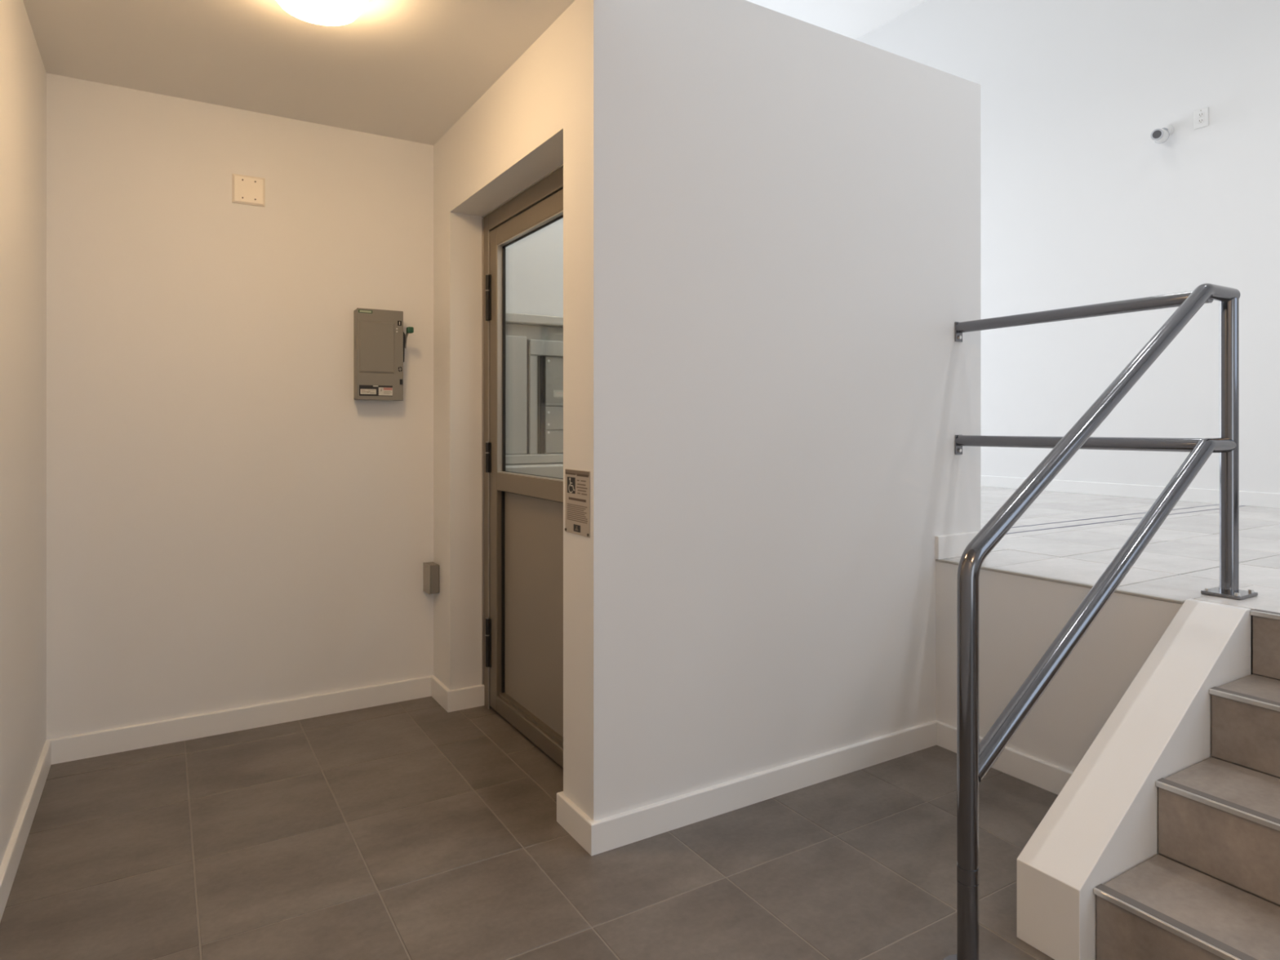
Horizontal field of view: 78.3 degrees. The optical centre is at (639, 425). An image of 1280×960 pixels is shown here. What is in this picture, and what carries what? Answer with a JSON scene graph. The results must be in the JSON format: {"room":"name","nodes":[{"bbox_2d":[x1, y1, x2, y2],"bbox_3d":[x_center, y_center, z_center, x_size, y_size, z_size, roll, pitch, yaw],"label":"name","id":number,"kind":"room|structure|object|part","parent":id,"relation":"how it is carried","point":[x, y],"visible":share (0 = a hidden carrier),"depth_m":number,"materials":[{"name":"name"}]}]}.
{"room":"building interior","nodes":[
{"label":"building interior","id":0,"kind":"room"},
{"bbox_2d":[0,0,46,866],"bbox_3d":[-0.515,-1.300,0.037,0.150,5.000,6.600,0,0,-31],"label":"wall","id":1,"kind":"structure","parent":0,"point":[23,74],"depth_m":2.26,"materials":[{"name":"white paint"}]},
{"bbox_2d":[0,739,51,922],"bbox_3d":[-0.414,1.157,0.031,0.015,0.087,6.465,0,0,-31],"label":"baseboard","id":2,"kind":"structure","parent":1,"relation":"attached to","point":[13,854],"depth_m":2.23,"materials":[{"name":"white paint"}]},
{"bbox_2d":[22,0,575,145],"bbox_3d":[0.173,-1.300,0.384,1.386,0.100,6.475,0,0,-31],"label":"ceiling","id":3,"kind":"structure","parent":0,"point":[410,70],"depth_m":2.64,"materials":[{"name":"paint"}]},
{"bbox_2d":[276,0,368,25],"bbox_3d":[-0.904,-1.206,2.213,0.270,0.088,0.270,0,0,-31],"label":"ceiling lamp","id":4,"kind":"object","parent":3,"relation":"attached to","point":[324,12],"visible":1,"depth_m":2.21,"materials":[{"name":"white glass"}]},
{"bbox_2d":[46,72,563,739],"bbox_3d":[-0.805,-1.300,3.653,3.120,5.000,0.125,0,0,-31],"label":"wall","id":5,"kind":"structure","parent":0,"point":[228,526],"depth_m":3.08,"materials":[{"name":"white paint"}]},
{"bbox_2d":[48,675,432,764],"bbox_3d":[-1.508,1.157,3.142,1.386,0.087,0.015,0,0,-31],"label":"baseboard","id":6,"kind":"structure","parent":5,"relation":"attached to","point":[100,743],"depth_m":3.08,"materials":[{"name":"white paint"}]},
{"bbox_2d":[231,173,265,206],"bbox_3d":[-1.551,-0.933,3.117,0.116,0.114,0.012,0,0,-31],"label":"blank cover plate","id":7,"kind":"object","parent":5,"relation":"attached to","point":[246,189],"visible":1,"depth_m":3.11,"materials":[{"name":"beige plastic"}]},
{"bbox_2d":[353,307,413,400],"bbox_3d":[-1.088,-0.298,3.338,0.224,0.383,0.117,0,0,-31],"label":"switch","id":8,"kind":"object","parent":5,"relation":"attached to","point":[380,340],"visible":1,"depth_m":3.32,"materials":[{"name":"grey metal"}]},
{"bbox_2d":[360,388,376,394],"bbox_3d":[-1.138,-0.142,3.293,0.064,0.021,0.001,0,0,-31],"label":"print","id":9,"kind":"object","parent":8,"relation":"attached to","point":[363,391],"depth_m":3.29},
{"bbox_3d":[-1.107,-0.330,3.311,0.147,0.220,0.004,0,0,-31],"label":"raised panel","id":10,"kind":"part","parent":8,"relation":"part of","materials":[{"name":"grey metal"}]},
{"bbox_2d":[378,387,392,395],"bbox_3d":[-1.077,-0.144,3.330,0.058,0.034,0.001,0,0,-31],"label":"print","id":11,"kind":"object","parent":8,"relation":"attached to","point":[382,391],"depth_m":3.33},
{"bbox_2d":[383,387,392,390],"bbox_3d":[-1.069,-0.155,3.335,0.037,0.010,0.001,0,0,-31],"label":"print","id":12,"kind":"object","parent":8,"relation":"on","point":[384,388],"depth_m":3.34},
{"bbox_3d":[-1.017,-0.337,3.384,0.009,0.133,0.024,0,0,-31],"label":"slot plate","id":13,"kind":"part","parent":8,"relation":"part of","materials":[{"name":"black"}]},
{"bbox_3d":[-1.003,-0.372,3.377,0.011,0.076,0.049,0,0,-38],"label":"lever","id":14,"kind":"part","parent":8,"relation":"part of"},
{"bbox_2d":[433,0,593,820],"bbox_3d":[-0.432,-0.075,2.918,0.219,2.550,1.518,0,0,-31],"label":"wall","id":15,"kind":"structure","parent":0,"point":[537,117],"depth_m":2.75,"materials":[{"name":"white paint"}]},
{"bbox_2d":[422,561,439,594],"bbox_3d":[-0.918,0.669,3.456,0.049,0.127,0.090,0,0,-31],"label":"junction box","id":16,"kind":"object","parent":15,"relation":"attached to","point":[430,570],"visible":1,"depth_m":3.42,"materials":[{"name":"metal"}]},
{"bbox_2d":[431,675,484,712],"bbox_3d":[-0.800,1.157,3.436,0.160,0.087,0.249,0,0,-31],"label":"baseboard","id":17,"kind":"object","parent":15,"relation":"attached to","point":[455,700],"visible":1,"depth_m":3.34,"materials":[{"name":"white paint"}]},
{"bbox_2d":[481,163,563,768],"bbox_3d":[-0.374,0.150,2.931,0.068,2.100,1.087,0,0,-31],"label":"door","id":18,"kind":"structure","parent":15,"relation":"attached to","point":[522,513],"depth_m":3.15,"materials":[{"name":"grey metal"}]},
{"bbox_3d":[-0.370,-0.785,2.933,0.042,0.074,0.794,0,0,-31],"label":"rail","id":19,"kind":"part","parent":18,"relation":"part of","materials":[{"name":"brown metal"}]},
{"bbox_3d":[-0.370,0.231,2.933,0.042,0.073,0.794,0,0,-31],"label":"rail","id":20,"kind":"part","parent":18,"relation":"part of","materials":[{"name":"brown metal"}]},
{"bbox_3d":[-0.370,1.155,2.933,0.042,0.066,0.794,0,0,-31],"label":"rail","id":21,"kind":"part","parent":18,"relation":"part of","materials":[{"name":"brown metal"}]},
{"bbox_3d":[-0.357,0.695,2.941,0.006,0.855,0.794,0,0,-31],"label":"panel","id":22,"kind":"part","parent":18,"relation":"part of","materials":[{"name":"grey metal"}]},
{"bbox_2d":[556,791,593,856],"bbox_3d":[-0.126,1.157,2.330,0.160,0.087,0.226,0,0,-31],"label":"baseboard","id":23,"kind":"structure","parent":15,"relation":"attached to","point":[573,820],"depth_m":2.28,"materials":[{"name":"white paint"}]},
{"bbox_2d":[564,468,590,537],"bbox_3d":[-0.184,0.224,2.295,0.005,0.188,0.157,0,0,-31],"label":"accessibility sign","id":24,"kind":"object","parent":15,"relation":"attached to","point":[577,482],"visible":1,"depth_m":2.29,"materials":[{"name":"grey"}]},
{"bbox_2d":[0,696,1057,959],"bbox_3d":[0.839,1.260,0.790,2.945,0.120,6.475,0,0,-31],"label":"floor","id":25,"kind":"structure","parent":0,"point":[411,829],"depth_m":2.18,"materials":[{"name":"tile"}]},
{"bbox_2d":[506,312,563,478],"bbox_3d":[0.209,0.327,3.402,1.360,1.686,1.290,0,0,-31],"label":"lift","id":26,"kind":"object","parent":25,"relation":"on","point":[534,342],"visible":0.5,"depth_m":3.65,"materials":[{"name":"grey metal"}]},
{"bbox_3d":[-0.108,-0.494,3.922,1.360,0.044,0.070,0,0,-31],"label":"cap rail","id":27,"kind":"part","parent":26,"relation":"part of","materials":[{"name":"metal"}]},
{"bbox_3d":[-0.102,0.156,3.902,1.350,0.044,0.030,0,0,-31],"label":"rail","id":28,"kind":"part","parent":26,"relation":"part of","materials":[{"name":"metal"}]},
{"bbox_3d":[0.003,-0.098,3.975,1.055,0.456,0.016,0,0,-31],"label":"access panel","id":29,"kind":"part","parent":26,"relation":"part of","materials":[{"name":"grey metal"}]},
{"bbox_3d":[-0.377,-0.151,3.733,0.075,0.033,0.002,0,0,-31],"label":"label plate","id":30,"kind":"part","parent":26,"relation":"part of","materials":[{"name":"white plastic"}]},
{"bbox_2d":[942,283,1257,959],"bbox_3d":[1.024,0.394,2.377,1.332,1.612,0.922,0,0,-31],"label":"stair handrail","id":31,"kind":"object","parent":25,"relation":"on","point":[975,759],"visible":1,"depth_m":2.00,"materials":[{"name":"metal"}]},
{"bbox_3d":[0.714,1.069,1.712,0.045,0.238,0.045,0,0,-31],"label":"newel post","id":32,"kind":"part","parent":31,"relation":"part of","materials":[{"name":"grey metal"}]},
{"bbox_3d":[1.445,0.058,2.663,0.042,0.042,0.862,0,0,-29],"label":"guard rail","id":33,"kind":"part","parent":31,"relation":"part of","materials":[{"name":"grey metal"}]},
{"bbox_3d":[1.447,-0.378,2.663,0.042,0.042,0.861,0,0,-30],"label":"guard rail","id":34,"kind":"part","parent":31,"relation":"part of","materials":[{"name":"grey metal"}]},
{"bbox_3d":[1.238,0.408,2.032,1.227,0.745,0.044,0,0,-31],"label":"rail","id":35,"kind":"part","parent":31,"relation":"part of","materials":[{"name":"grey metal"}]},
{"bbox_3d":[1.761,0.059,2.351,0.047,0.873,0.047,0,0,-31],"label":"landing post","id":36,"kind":"part","parent":31,"relation":"part of","materials":[{"name":"grey metal"}]},
{"bbox_3d":[1.756,0.499,2.344,0.116,0.010,0.102,0,0,-31],"label":"plate","id":37,"kind":"part","parent":31,"relation":"part of","materials":[{"name":"grey metal"}]},
{"bbox_2d":[1016,598,1279,959],"bbox_3d":[1.784,0.851,1.244,0.914,0.699,1.965,0,0,-31],"label":"staircase","id":38,"kind":"structure","parent":25,"relation":"on","point":[1162,842],"depth_m":1.84,"materials":[{"name":"paint"}]},
{"bbox_2d":[591,0,980,855],"bbox_3d":[0.576,-0.075,2.705,1.749,2.550,0.135,0,0,-31],"label":"wall","id":39,"kind":"structure","parent":0,"point":[787,209],"depth_m":2.54,"materials":[{"name":"white paint"}]},
{"bbox_2d":[745,0,927,39],"bbox_3d":[1.048,-3.860,3.568,6.495,0.120,11.300,0,0,-31],"label":"ceiling","id":40,"kind":"structure","parent":0,"point":[851,19],"depth_m":7.22,"materials":[{"name":"paint"}]},
{"bbox_2d":[936,561,1182,771],"bbox_3d":[1.344,0.857,2.619,0.012,0.687,0.842,0,0,-31],"label":"wall","id":41,"kind":"structure","parent":0,"point":[1020,617],"depth_m":2.61,"materials":[{"name":"white paint"}]},
{"bbox_2d":[936,720,1073,795],"bbox_3d":[1.332,1.157,2.612,0.015,0.087,0.842,0,0,-31],"label":"baseboard","id":42,"kind":"structure","parent":41,"relation":"attached to","point":[1048,776],"depth_m":2.66,"materials":[{"name":"white paint"}]},
{"bbox_2d":[935,559,1184,604],"bbox_3d":[1.343,0.508,2.619,0.018,0.009,0.842,0,0,-31],"label":"trim","id":43,"kind":"structure","parent":41,"relation":"on","point":[1062,581],"depth_m":2.54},
{"bbox_2d":[856,0,1279,493],"bbox_3d":[3.756,-1.300,5.220,0.150,5.000,11.000,0,0,-31],"label":"wall","id":44,"kind":"structure","parent":0,"point":[1080,206],"depth_m":5.63,"materials":[{"name":"white paint"}]},
{"bbox_2d":[980,475,1279,508],"bbox_3d":[3.686,0.460,5.177,0.015,0.090,10.800,0,0,-31],"label":"baseboard","id":45,"kind":"structure","parent":44,"relation":"attached to","point":[1268,500],"depth_m":5.54,"materials":[{"name":"white paint"}]},
{"bbox_2d":[1150,124,1173,143],"bbox_3d":[3.510,-1.972,5.294,0.192,0.145,0.104,0,0,-31],"label":"security camera","id":46,"kind":"object","parent":44,"relation":"attached to","point":[1159,135],"visible":1,"depth_m":5.25,"materials":[{"name":"white plastic"}]},
{"bbox_2d":[1194,106,1208,129],"bbox_3d":[3.691,-2.021,5.172,0.011,0.122,0.084,0,0,-31],"label":"wall outlet","id":47,"kind":"object","parent":44,"relation":"attached to","point":[1201,116],"visible":1,"depth_m":5.17,"materials":[{"name":"white plastic"}]},
{"bbox_2d":[1198,111,1204,117],"bbox_3d":[3.688,-2.043,5.171,0.003,0.029,0.034,0,0,-31],"label":"receptacle","id":48,"kind":"object","parent":47,"relation":"attached to","point":[1201,114],"depth_m":5.17,"materials":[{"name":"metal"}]},
{"bbox_2d":[1198,118,1204,124],"bbox_3d":[3.688,-2.003,5.171,0.003,0.029,0.034,0,0,-31],"label":"receptacle","id":49,"kind":"object","parent":47,"relation":"attached to","point":[1201,121],"depth_m":5.17,"materials":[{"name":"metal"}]},
{"bbox_2d":[944,486,1279,674],"bbox_3d":[2.270,0.605,4.313,3.333,0.200,11.000,0,0,-31],"label":"floor","id":50,"kind":"structure","parent":0,"point":[1181,560],"depth_m":3.30,"materials":[{"name":"tile"}]},
{"bbox_2d":[1011,504,1217,528],"bbox_3d":[2.444,0.506,4.261,3.050,0.004,0.010,0,0,-31],"label":"trim","id":51,"kind":"structure","parent":50,"relation":"on","point":[1212,504],"depth_m":4.29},
{"bbox_2d":[1006,505,1245,533],"bbox_3d":[2.506,0.506,4.158,3.050,0.004,0.010,0,0,-31],"label":"trim","id":52,"kind":"structure","parent":50,"relation":"on","point":[1242,505],"depth_m":4.05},
{"bbox_3d":[0.872,-0.075,3.784,0.120,2.550,1.398,0,0,-31],"label":"wall","id":53,"kind":"structure","parent":0,"visible":0},
{"bbox_2d":[935,531,978,559],"bbox_3d":[0.848,0.461,3.690,0.289,0.087,1.533,0,0,-31],"label":"baseboard","id":54,"kind":"structure","parent":53,"relation":"attached to","point":[953,545],"depth_m":3.00,"materials":[{"name":"white paint"}]}
]}

